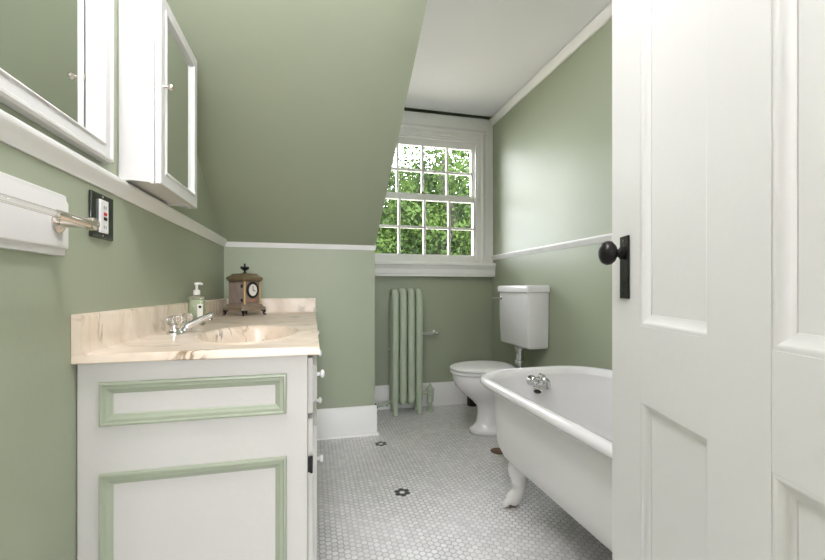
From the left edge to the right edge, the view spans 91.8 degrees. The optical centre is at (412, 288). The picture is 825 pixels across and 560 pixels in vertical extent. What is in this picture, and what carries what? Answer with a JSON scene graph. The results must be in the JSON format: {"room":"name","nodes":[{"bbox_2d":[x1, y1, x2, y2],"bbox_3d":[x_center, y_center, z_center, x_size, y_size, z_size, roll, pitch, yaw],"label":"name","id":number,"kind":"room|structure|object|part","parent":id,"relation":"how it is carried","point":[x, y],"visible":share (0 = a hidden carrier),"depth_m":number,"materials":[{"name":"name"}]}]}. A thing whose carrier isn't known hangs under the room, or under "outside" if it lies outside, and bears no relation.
{"room":"bathroom","nodes":[
{"label":"bathroom","id":0,"kind":"room"},
{"bbox_2d":[0,0,223,559],"bbox_3d":[-0.903,-0.250,1.218,0.100,2.440,2.740,0,0,-14],"label":"wall","id":1,"kind":"structure","parent":0,"point":[150,259],"depth_m":0.87,"materials":[{"name":"green paint"}]},
{"bbox_2d":[0,172,67,255],"bbox_3d":[-0.691,-0.137,0.612,0.018,0.132,0.522,0,0,-14],"label":"board","id":2,"kind":"object","parent":1,"relation":"attached to","point":[21,229],"visible":0.94,"depth_m":0.75,"materials":[{"name":"white paint"}]},
{"bbox_2d":[0,193,99,232],"bbox_3d":[-0.654,-0.137,0.652,0.073,0.042,0.424,0,0,-14],"label":"towel bar","id":3,"kind":"object","parent":2,"relation":"attached to","point":[61,220],"visible":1,"depth_m":0.75,"materials":[{"name":"clear glass"}]},
{"bbox_3d":[-0.631,-0.137,0.658,0.013,0.013,0.362,0,0,-14],"label":"rod","id":4,"kind":"part","parent":3,"relation":"part of","materials":[{"name":"clear glass"}]},
{"bbox_3d":[-0.700,-0.137,0.838,0.073,0.042,0.042,0,0,-14],"label":"post","id":5,"kind":"part","parent":3,"relation":"part of","materials":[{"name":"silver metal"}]},
{"bbox_2d":[0,0,113,163],"bbox_3d":[-0.709,-0.687,0.704,0.026,0.720,0.708,0,0,-14],"label":"wall mirror","id":6,"kind":"object","parent":1,"relation":"attached to","point":[57,56],"visible":1,"depth_m":0.86,"materials":[{"name":"white paint"}]},
{"bbox_2d":[89,190,112,241],"bbox_3d":[-0.794,-0.185,1.029,0.016,0.115,0.110,0,0,-14],"label":"outlet plate","id":7,"kind":"object","parent":1,"relation":"attached to","point":[100,206],"visible":1,"depth_m":1.01,"materials":[{"name":"grey"}]},
{"bbox_2d":[99,199,107,233],"bbox_3d":[-0.791,-0.185,1.025,0.005,0.084,0.041,0,0,-14],"label":"receptacle","id":8,"kind":"object","parent":7,"relation":"attached to","point":[103,203],"depth_m":1.02,"materials":[{"name":"white plastic"}]},
{"bbox_2d":[0,109,226,246],"bbox_3d":[-0.831,-0.282,1.184,0.023,0.046,2.640,0,0,-14],"label":"trim","id":9,"kind":"structure","parent":1,"relation":"attached to","point":[15,133],"depth_m":0.93,"materials":[{"name":"white paint"}]},
{"bbox_2d":[118,0,196,208],"bbox_3d":[-0.805,-0.580,1.316,0.138,0.558,0.370,0,0,-14],"label":"medicine cabinet","id":10,"kind":"object","parent":1,"relation":"attached to","point":[157,65],"visible":0.93,"depth_m":1.15,"materials":[{"name":"white paint"}]},
{"bbox_3d":[-0.713,-0.590,1.169,0.029,0.021,0.021,0,0,-14],"label":"knob","id":11,"kind":"part","parent":10,"relation":"part of","materials":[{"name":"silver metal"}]},
{"bbox_3d":[-0.772,-0.581,1.325,0.018,0.556,0.369,0,0,-14],"label":"door","id":12,"kind":"part","parent":10,"relation":"part of","materials":[{"name":"white paint"}]},
{"bbox_2d":[168,26,190,190],"bbox_3d":[-0.777,-0.581,1.324,0.006,0.462,0.273,0,0,-14],"label":"mirror glass","id":13,"kind":"object","parent":10,"relation":"attached to","point":[179,59],"depth_m":1.33,"materials":[{"name":"green mirror"}]},
{"bbox_2d":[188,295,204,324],"bbox_3d":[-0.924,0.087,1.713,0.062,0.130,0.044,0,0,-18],"label":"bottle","id":14,"kind":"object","parent":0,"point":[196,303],"depth_m":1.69,"materials":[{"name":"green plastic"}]},
{"bbox_2d":[166,0,426,244],"bbox_3d":[-0.481,-0.933,1.667,0.935,1.313,2.072,0,0,-14],"label":"ceiling","id":15,"kind":"structure","parent":0,"point":[301,103],"depth_m":1.75,"materials":[{"name":"green paint"}]},
{"bbox_2d":[224,246,374,408],"bbox_3d":[-0.719,0.346,2.624,0.935,1.247,0.100,0,0,-14],"label":"wall","id":16,"kind":"structure","parent":0,"point":[342,282],"depth_m":2.62,"materials":[{"name":"green paint"}]},
{"bbox_2d":[225,242,375,249],"bbox_3d":[-0.697,-0.282,2.566,0.930,0.044,0.023,0,0,-14],"label":"trim","id":17,"kind":"structure","parent":16,"relation":"attached to","point":[228,244],"depth_m":2.56,"materials":[{"name":"white paint"}]},
{"bbox_2d":[317,405,378,439],"bbox_3d":[-0.434,0.875,2.625,0.425,0.190,0.036,0,0,-14],"label":"baseboard","id":18,"kind":"structure","parent":16,"relation":"attached to","point":[356,421],"depth_m":2.62,"materials":[{"name":"white paint"}]},
{"bbox_2d":[375,107,491,385],"bbox_3d":[0.136,-0.280,3.409,1.103,2.500,0.150,0,0,-14],"label":"wall","id":19,"kind":"structure","parent":0,"point":[459,309],"depth_m":3.37,"materials":[{"name":"green paint"}]},
{"bbox_2d":[375,381,466,409],"bbox_3d":[0.156,0.875,3.326,1.103,0.190,0.020,0,0,-14],"label":"baseboard","id":20,"kind":"structure","parent":19,"relation":"attached to","point":[445,393],"depth_m":3.33,"materials":[{"name":"white paint"}]},
{"bbox_2d":[423,330,437,334],"bbox_3d":[0.133,0.362,3.289,0.164,0.039,0.080,0,0,-14],"label":"paper holder","id":21,"kind":"object","parent":19,"relation":"attached to","point":[434,332],"visible":0.59,"depth_m":3.26,"materials":[{"name":"silver metal"}]},
{"bbox_3d":[0.137,0.362,3.265,0.112,0.030,0.030,0,0,-14],"label":"rod","id":22,"kind":"part","parent":21,"relation":"part of","materials":[{"name":"silver metal"}]},
{"bbox_2d":[375,111,495,276],"bbox_3d":[0.143,-0.780,3.365,1.109,1.353,0.238,0,0,-14],"label":"window","id":23,"kind":"structure","parent":19,"relation":"in","point":[420,129],"depth_m":3.38,"materials":[{"name":"white paint"}]},
{"bbox_3d":[0.090,-0.506,3.358,0.951,0.581,0.034,0,0,-14],"label":"sash","id":24,"kind":"part","parent":23,"relation":"part of","materials":[{"name":"white paint"}]},
{"bbox_3d":[0.079,-1.016,3.399,0.951,0.519,0.034,0,0,-14],"label":"sash","id":25,"kind":"part","parent":23,"relation":"part of","materials":[{"name":"white paint"}]},
{"bbox_3d":[0.127,-0.786,3.296,1.032,1.133,0.020,0,0,-14],"label":"casing molding","id":26,"kind":"part","parent":23,"relation":"part of","materials":[{"name":"white paint"}]},
{"bbox_2d":[317,403,611,559],"bbox_3d":[0.082,1.000,1.690,2.238,0.060,3.460,0,0,-14],"label":"floor","id":27,"kind":"structure","parent":0,"point":[425,487],"depth_m":1.82,"materials":[{"name":"tile"}]},
{"bbox_2d":[77,331,324,559],"bbox_3d":[-0.689,0.570,1.742,0.564,0.800,1.567,0,0,-14],"label":"vanity cabinet","id":28,"kind":"object","parent":27,"relation":"on","point":[202,459],"visible":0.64,"depth_m":0.98,"materials":[{"name":"grey paint"}]},
{"bbox_3d":[-0.527,0.646,0.981,0.418,0.428,0.012,0,0,-14],"label":"panel molding","id":29,"kind":"part","parent":28,"relation":"part of","materials":[{"name":"green paint"}]},
{"bbox_3d":[-0.527,0.270,0.981,0.418,0.104,0.012,0,0,-14],"label":"panel molding","id":30,"kind":"part","parent":28,"relation":"part of","materials":[{"name":"green paint"}]},
{"bbox_2d":[71,298,319,363],"bbox_3d":[-0.700,0.175,1.749,0.548,0.235,1.605,0,0,-14],"label":"countertop","id":31,"kind":"structure","parent":28,"relation":"on","point":[288,327],"depth_m":1.16,"materials":[{"name":"stone"}]},
{"bbox_2d":[166,312,214,334],"bbox_3d":[-0.771,0.117,1.405,0.137,0.070,0.170,0,0,-14],"label":"faucet","id":32,"kind":"object","parent":31,"relation":"on","point":[186,320],"visible":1,"depth_m":1.38,"materials":[{"name":"silver metal"}]},
{"bbox_3d":[-0.797,0.105,1.339,0.049,0.034,0.049,0,0,-36],"label":"knob","id":33,"kind":"part","parent":32,"relation":"part of","materials":[{"name":"clear glass"}]},
{"bbox_3d":[-0.811,0.145,1.395,0.054,0.013,0.170,0,0,-14],"label":"plate","id":34,"kind":"part","parent":32,"relation":"part of","materials":[{"name":"silver metal"}]},
{"bbox_3d":[-0.825,0.105,1.452,0.049,0.034,0.049,0,0,-36],"label":"knob","id":35,"kind":"part","parent":32,"relation":"part of","materials":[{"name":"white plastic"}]},
{"bbox_3d":[-0.756,0.114,1.409,0.106,0.064,0.042,0,0,-14],"label":"spout","id":36,"kind":"part","parent":32,"relation":"part of","materials":[{"name":"silver metal"}]},
{"bbox_2d":[188,282,204,324],"bbox_3d":[-0.923,0.061,1.712,0.062,0.181,0.046,0,0,-18],"label":"soap dispenser","id":37,"kind":"object","parent":31,"relation":"on","point":[196,303],"visible":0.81,"depth_m":1.70,"materials":[{"name":"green plastic"}]},
{"bbox_2d":[222,263,265,315],"bbox_3d":[-0.978,0.002,2.333,0.173,0.304,0.173,0,0,27],"label":"mantel clock","id":38,"kind":"object","parent":31,"relation":"on","point":[244,288],"visible":1,"depth_m":2.28,"materials":[{"name":"wood"}]},
{"bbox_3d":[-1.006,0.022,2.277,0.094,0.116,0.002,0,0,27],"label":"door","id":39,"kind":"part","parent":38,"relation":"part of","materials":[{"name":"brown wood"}]},
{"bbox_3d":[-0.978,-0.068,2.333,0.158,0.047,0.158,0,0,27],"label":"cornice","id":40,"kind":"part","parent":38,"relation":"part of","materials":[{"name":"wood"}]},
{"bbox_2d":[193,325,300,344],"bbox_3d":[-0.558,0.221,1.381,0.330,0.144,0.590,0,0,-14],"label":"basin","id":41,"kind":"object","parent":31,"relation":"in","point":[244,334],"depth_m":1.54,"materials":[{"name":"stone"}]},
{"bbox_3d":[-0.329,0.260,1.315,0.025,0.150,0.488,0,0,-14],"label":"drawer","id":42,"kind":"part","parent":28,"relation":"part of","materials":[{"name":"grey paint"}]},
{"bbox_3d":[-0.330,0.604,1.318,0.025,0.503,0.482,0,0,-14],"label":"door","id":43,"kind":"part","parent":28,"relation":"part of","materials":[{"name":"grey paint"}]},
{"bbox_3d":[-0.321,0.585,1.383,0.024,0.025,0.025,0,0,-14],"label":"knob","id":44,"kind":"part","parent":28,"relation":"part of","materials":[{"name":"white plastic"}]},
{"bbox_3d":[-0.282,0.260,1.228,0.024,0.025,0.025,0,0,-14],"label":"knob","id":45,"kind":"part","parent":28,"relation":"part of","materials":[{"name":"white ceramic"}]},
{"bbox_2d":[375,288,433,415],"bbox_3d":[-0.073,0.482,3.125,0.503,0.976,0.163,0,0,-14],"label":"radiator","id":46,"kind":"object","parent":27,"relation":"on","point":[405,349],"visible":0.98,"depth_m":3.07,"materials":[{"name":"metal"}]},
{"bbox_3d":[-0.132,0.899,3.058,0.054,0.141,0.062,0,0,-14],"label":"leg","id":47,"kind":"part","parent":46,"relation":"part of","materials":[{"name":"paint"}]},
{"bbox_3d":[0.053,0.899,3.104,0.054,0.141,0.062,0,0,-14],"label":"leg","id":48,"kind":"part","parent":46,"relation":"part of","materials":[{"name":"paint"}]},
{"bbox_2d":[467,396,476,406],"bbox_3d":[0.495,0.910,3.333,0.084,0.120,0.084,0,0,-14],"label":"canister","id":49,"kind":"object","parent":27,"relation":"on","point":[470,402],"visible":0.38,"depth_m":3.30,"materials":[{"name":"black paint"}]},
{"bbox_2d":[491,448,502,453],"bbox_3d":[0.513,0.967,2.390,0.094,0.005,0.094,0,0,-14],"label":"floor drain","id":50,"kind":"object","parent":27,"relation":"on","point":[493,450],"visible":0.81,"depth_m":2.38,"materials":[{"name":"gold metal"}]},
{"bbox_2d":[450,285,549,435],"bbox_3d":[0.550,0.474,2.767,0.614,1.001,0.476,0,0,-14],"label":"toilet","id":51,"kind":"object","parent":27,"relation":"on","point":[524,309],"visible":0.61,"depth_m":2.64,"materials":[{"name":"white ceramic"}]},
{"bbox_3d":[0.468,0.552,2.723,0.432,0.020,0.364,0,0,-14],"label":"seat","id":52,"kind":"part","parent":51,"relation":"part of","materials":[{"name":"white plastic"}]},
{"bbox_3d":[0.495,0.768,2.730,0.458,0.404,0.344,0,0,-14],"label":"bowl","id":53,"kind":"part","parent":51,"relation":"part of","materials":[{"name":"white ceramic"}]},
{"bbox_3d":[0.468,0.526,2.723,0.432,0.024,0.364,0,0,-14],"label":"lid","id":54,"kind":"part","parent":51,"relation":"part of","materials":[{"name":"white plastic"}]},
{"bbox_3d":[0.768,-0.001,2.801,0.174,0.050,0.438,0,0,-14],"label":"tank lid","id":55,"kind":"part","parent":51,"relation":"part of","materials":[{"name":"white ceramic"}]},
{"bbox_3d":[0.772,0.209,2.802,0.161,0.374,0.418,0,0,-14],"label":"tank","id":56,"kind":"part","parent":51,"relation":"part of","materials":[{"name":"white ceramic"}]},
{"bbox_2d":[480,366,611,551],"bbox_3d":[0.808,0.688,1.353,0.748,0.565,1.535,0,0,-14],"label":"bathtub","id":57,"kind":"object","parent":27,"relation":"on","point":[558,439],"visible":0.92,"depth_m":1.52,"materials":[{"name":"white ceramic"}]},
{"bbox_2d":[526,373,550,393],"bbox_3d":[0.634,0.468,1.986,0.113,0.095,0.081,0,0,-14],"label":"tub faucet","id":58,"kind":"object","parent":57,"relation":"attached to","point":[540,379],"visible":1,"depth_m":1.98,"materials":[{"name":"silver metal"}]},
{"bbox_3d":[0.607,0.458,1.970,0.052,0.052,0.018,0,0,-14],"label":"wheel handle","id":59,"kind":"part","parent":58,"relation":"part of","materials":[{"name":"silver metal"}]},
{"bbox_3d":[0.664,0.469,1.986,0.043,0.058,0.025,0,0,25],"label":"spout","id":60,"kind":"part","parent":58,"relation":"part of","materials":[{"name":"silver metal"}]},
{"bbox_2d":[497,373,611,440],"bbox_3d":[0.808,0.608,1.353,0.620,0.345,1.407,0,0,-14],"label":"basin","id":61,"kind":"object","parent":57,"relation":"in","point":[585,399],"depth_m":1.99,"materials":[{"name":"white ceramic"}]},
{"bbox_2d":[405,0,611,116],"bbox_3d":[0.065,-1.530,1.758,2.238,0.120,3.320,0,0,-14],"label":"ceiling","id":62,"kind":"structure","parent":0,"point":[472,57],"depth_m":2.42,"materials":[{"name":"white paint"}]},
{"bbox_2d":[488,18,611,369],"bbox_3d":[1.102,-0.280,2.016,0.100,2.500,3.320,0,0,-14],"label":"wall","id":63,"kind":"structure","parent":0,"point":[552,151],"depth_m":2.48,"materials":[{"name":"green paint"}]},
{"bbox_2d":[489,2,611,125],"bbox_3d":[1.057,-1.435,1.927,0.030,0.054,3.170,0,0,-14],"label":"trim","id":64,"kind":"structure","parent":63,"relation":"attached to","point":[605,15],"depth_m":2.49,"materials":[{"name":"white paint"}]},
{"bbox_2d":[491,233,611,259],"bbox_3d":[1.064,-0.268,1.919,0.021,0.038,3.150,0,0,-14],"label":"trim","id":65,"kind":"structure","parent":63,"relation":"attached to","point":[607,237],"depth_m":2.50,"materials":[{"name":"white paint"}]},
{"bbox_3d":[0.482,-0.250,0.079,2.238,2.440,0.140,0,0,-14],"label":"wall","id":66,"kind":"structure","parent":0,"visible":0},
{"bbox_2d":[598,0,824,559],"bbox_3d":[0.443,-0.051,0.520,0.146,2.019,0.762,0,0,4],"label":"door","id":67,"kind":"structure","parent":66,"relation":"in","point":[715,252],"depth_m":0.56,"materials":[{"name":"white paint"}]},
{"bbox_3d":[0.416,-0.075,0.835,0.049,0.051,0.051,0,0,4],"label":"knob","id":68,"kind":"part","parent":67,"relation":"part of","materials":[{"name":"black metal"}]},
{"bbox_3d":[0.442,-0.045,0.833,0.004,0.130,0.038,0,0,4],"label":"lock plate","id":69,"kind":"part","parent":67,"relation":"part of","materials":[{"name":"black metal"}]},
{"bbox_3d":[0.440,-0.434,0.675,0.013,1.011,0.199,0,0,4],"label":"panel molding","id":70,"kind":"part","parent":67,"relation":"part of","materials":[{"name":"white paint"}]},
{"bbox_3d":[0.440,0.481,0.675,0.013,0.537,0.199,0,0,4],"label":"panel molding","id":71,"kind":"part","parent":67,"relation":"part of","materials":[{"name":"white paint"}]},
{"bbox_3d":[0.451,-0.434,0.674,0.013,1.011,0.199,0,0,4],"label":"panel","id":72,"kind":"part","parent":67,"relation":"part of","materials":[{"name":"white paint"}]},
{"bbox_3d":[0.451,0.481,0.674,0.013,0.537,0.199,0,0,4],"label":"panel","id":73,"kind":"part","parent":67,"relation":"part of","materials":[{"name":"white paint"}]},
{"bbox_3d":[0.419,-0.434,0.367,0.013,1.011,0.200,0,0,4],"label":"panel molding","id":74,"kind":"part","parent":67,"relation":"part of","materials":[{"name":"white paint"}]},
{"bbox_3d":[0.419,0.481,0.367,0.013,0.537,0.200,0,0,4],"label":"panel molding","id":75,"kind":"part","parent":67,"relation":"part of","materials":[{"name":"white paint"}]},
{"bbox_3d":[0.430,-0.434,0.366,0.013,1.011,0.200,0,0,4],"label":"panel","id":76,"kind":"part","parent":67,"relation":"part of","materials":[{"name":"white paint"}]},
{"bbox_3d":[0.430,0.481,0.366,0.013,0.537,0.200,0,0,4],"label":"panel","id":77,"kind":"part","parent":67,"relation":"part of","materials":[{"name":"white paint"}]},
{"label":"outside","id":78,"kind":"structure","parent":0,"visible":0},
{"bbox_3d":[-5.262,4.220,21.155,60.000,0.100,36.400,0,0,-14],"label":"ground","id":79,"kind":"structure","parent":78,"visible":0},
{"bbox_2d":[375,145,470,254],"bbox_3d":[0.039,-0.075,8.306,5.300,8.505,5.644,0,0,-44],"label":"leafy tree","id":80,"kind":"object","parent":79,"relation":"on","point":[387,238],"visible":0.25,"depth_m":6.77,"materials":[{"name":"green plant"}]},
{"bbox_2d":[391,149,470,254],"bbox_3d":[0.970,-0.200,12.389,5.767,8.756,5.979,0,0,26],"label":"leafy tree","id":81,"kind":"object","parent":79,"relation":"on","point":[450,149],"visible":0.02,"depth_m":11.92,"materials":[{"name":"green plant"}]}
]}

